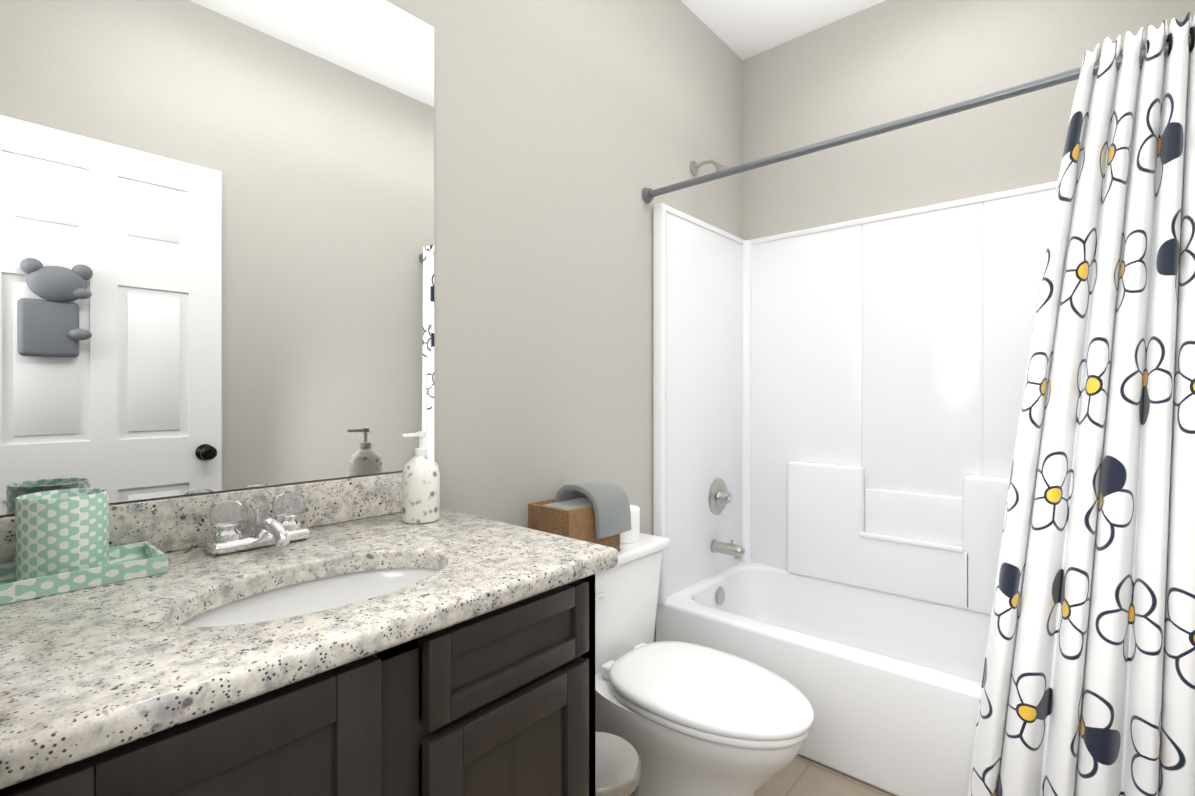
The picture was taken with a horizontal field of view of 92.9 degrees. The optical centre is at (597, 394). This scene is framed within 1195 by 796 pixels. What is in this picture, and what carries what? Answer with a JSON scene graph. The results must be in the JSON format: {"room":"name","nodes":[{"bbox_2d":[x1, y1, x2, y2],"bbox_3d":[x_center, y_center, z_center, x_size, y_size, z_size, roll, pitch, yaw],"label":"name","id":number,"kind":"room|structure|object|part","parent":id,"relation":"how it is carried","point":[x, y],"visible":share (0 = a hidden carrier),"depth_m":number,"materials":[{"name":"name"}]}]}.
{"room":"bathroom","nodes":[
{"label":"bathroom","id":0,"kind":"room"},
{"bbox_2d":[0,0,742,641],"bbox_3d":[-0.173,-0.228,1.806,0.120,2.740,2.745,0,0,41],"label":"wall","id":1,"kind":"structure","parent":0,"point":[566,132],"depth_m":1.77,"materials":[{"name":"paint"}]},
{"bbox_2d":[0,472,402,563],"bbox_3d":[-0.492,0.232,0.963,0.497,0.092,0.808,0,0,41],"label":"backsplash","id":2,"kind":"structure","parent":1,"relation":"attached to","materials":[{"name":"stone"}]},
{"bbox_2d":[0,0,433,514],"bbox_3d":[-0.672,-0.371,1.130,0.006,1.104,0.791,0,0,41],"label":"mirror","id":3,"kind":"object","parent":1,"relation":"attached to","point":[216,245],"visible":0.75,"depth_m":1.07,"materials":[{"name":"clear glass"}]},
{"bbox_2d":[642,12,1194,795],"bbox_3d":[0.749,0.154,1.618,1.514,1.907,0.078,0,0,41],"label":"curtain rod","id":4,"kind":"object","parent":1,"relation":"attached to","point":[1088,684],"visible":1,"depth_m":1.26,"materials":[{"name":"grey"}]},
{"bbox_2d":[967,12,1194,795],"bbox_3d":[1.112,0.154,1.303,0.466,1.907,0.078,0,0,41],"label":"shower curtain","id":5,"kind":"object","parent":4,"relation":"hanging from","point":[1088,687],"depth_m":1.26,"materials":[{"name":"fabric"}]},
{"bbox_2d":[681,0,885,59],"bbox_3d":[0.053,-1.627,0.813,1.760,0.060,3.945,0,0,41],"label":"ceiling","id":6,"kind":"structure","parent":0,"point":[743,29],"depth_m":2.40,"materials":[{"name":"paint"}]},
{"bbox_2d":[755,754,895,795],"bbox_3d":[0.053,1.173,0.817,1.760,0.060,3.945,0,0,41],"label":"floor","id":7,"kind":"structure","parent":0,"point":[799,775],"depth_m":1.67,"materials":[{"name":"tile"}]},
{"bbox_2d":[0,472,617,795],"bbox_3d":[-0.451,0.664,0.929,0.604,0.958,0.808,0,0,41],"label":"bathroom vanity","id":8,"kind":"object","parent":7,"relation":"on","point":[356,636],"visible":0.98,"depth_m":0.77,"materials":[{"name":"beige stone"}]},
{"bbox_2d":[0,541,167,604],"bbox_3d":[-0.788,0.265,0.857,0.135,0.026,0.200,0,0,41],"label":"tray","id":9,"kind":"object","parent":8,"relation":"on","point":[136,560],"visible":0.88,"depth_m":0.83,"materials":[{"name":"green ceramic"}]},
{"bbox_2d":[15,488,108,580],"bbox_3d":[-0.798,0.209,0.849,0.102,0.124,0.102,0,0,41],"label":"tumbler","id":10,"kind":"object","parent":9,"relation":"on","point":[61,531],"visible":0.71,"depth_m":0.81,"materials":[{"name":"green ceramic"}]},
{"bbox_2d":[204,492,310,554],"bbox_3d":[-0.591,0.232,1.021,0.145,0.090,0.164,0,0,41],"label":"faucet","id":11,"kind":"object","parent":8,"relation":"on","point":[270,536],"depth_m":1.01,"materials":[{"name":"silver metal"}]},
{"bbox_2d":[178,568,438,626],"bbox_3d":[-0.408,0.381,0.856,0.304,0.135,0.458,0,0,41],"label":"sink","id":12,"kind":"object","parent":8,"relation":"in","point":[324,590],"depth_m":0.95,"materials":[{"name":"white ceramic"}]},
{"bbox_2d":[402,431,439,523],"bbox_3d":[-0.393,0.179,1.255,0.080,0.196,0.085,0,0,41],"label":"soap bottle","id":13,"kind":"object","parent":8,"relation":"on","point":[420,489],"visible":0.98,"depth_m":1.23,"materials":[{"name":"white plastic"}]},
{"bbox_2d":[595,732,640,795],"bbox_3d":[-0.008,0.962,1.227,0.204,0.361,0.204,0,0,41],"label":"trash can","id":14,"kind":"object","parent":7,"relation":"on","point":[617,766],"visible":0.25,"depth_m":1.20,"materials":[{"name":"grey plastic"}]},
{"bbox_2d":[595,533,813,795],"bbox_3d":[0.205,0.803,1.555,0.758,0.680,0.474,0,0,41],"label":"toilet","id":15,"kind":"object","parent":7,"relation":"on","point":[686,719],"visible":0.65,"depth_m":1.44,"materials":[{"name":"white ceramic"}]},
{"bbox_2d":[528,479,630,551],"bbox_3d":[-0.048,0.357,1.643,0.203,0.208,0.232,0,0,41],"label":"basket","id":16,"kind":"object","parent":15,"relation":"on","point":[596,511],"visible":0.83,"depth_m":1.60,"materials":[{"name":"brown wicker"}]},
{"bbox_2d":[620,505,639,543],"bbox_3d":[0.080,0.410,1.815,0.110,0.102,0.110,0,0,41],"label":"toilet paper","id":17,"kind":"object","parent":15,"relation":"on","point":[632,535],"visible":0.33,"depth_m":1.77,"materials":[{"name":"white paper"}]},
{"bbox_3d":[0.282,0.768,1.488,0.555,0.055,0.372,0,0,41],"label":"seat","id":18,"kind":"part","parent":15,"relation":"part of","materials":[{"name":"white plastic"}]},
{"bbox_2d":[653,160,1057,795],"bbox_3d":[1.022,0.083,1.932,1.516,2.118,0.745,0,0,41],"label":"tub","id":19,"kind":"object","parent":7,"relation":"on","point":[835,414],"visible":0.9,"depth_m":2.22,"materials":[{"name":"white plastic"}]},
{"bbox_2d":[655,561,990,795],"bbox_3d":[1.025,0.960,1.937,1.514,0.365,0.732,0,0,41],"label":"bathtub","id":20,"kind":"object","parent":19,"relation":"in","point":[891,680],"depth_m":1.86,"materials":[{"name":"white ceramic"}]},
{"bbox_2d":[743,0,1194,239],"bbox_3d":[1.306,-0.228,2.260,1.760,2.740,0.120,0,0,41],"label":"wall","id":21,"kind":"structure","parent":0,"point":[886,61],"depth_m":2.23,"materials":[{"name":"paint"}]}
]}

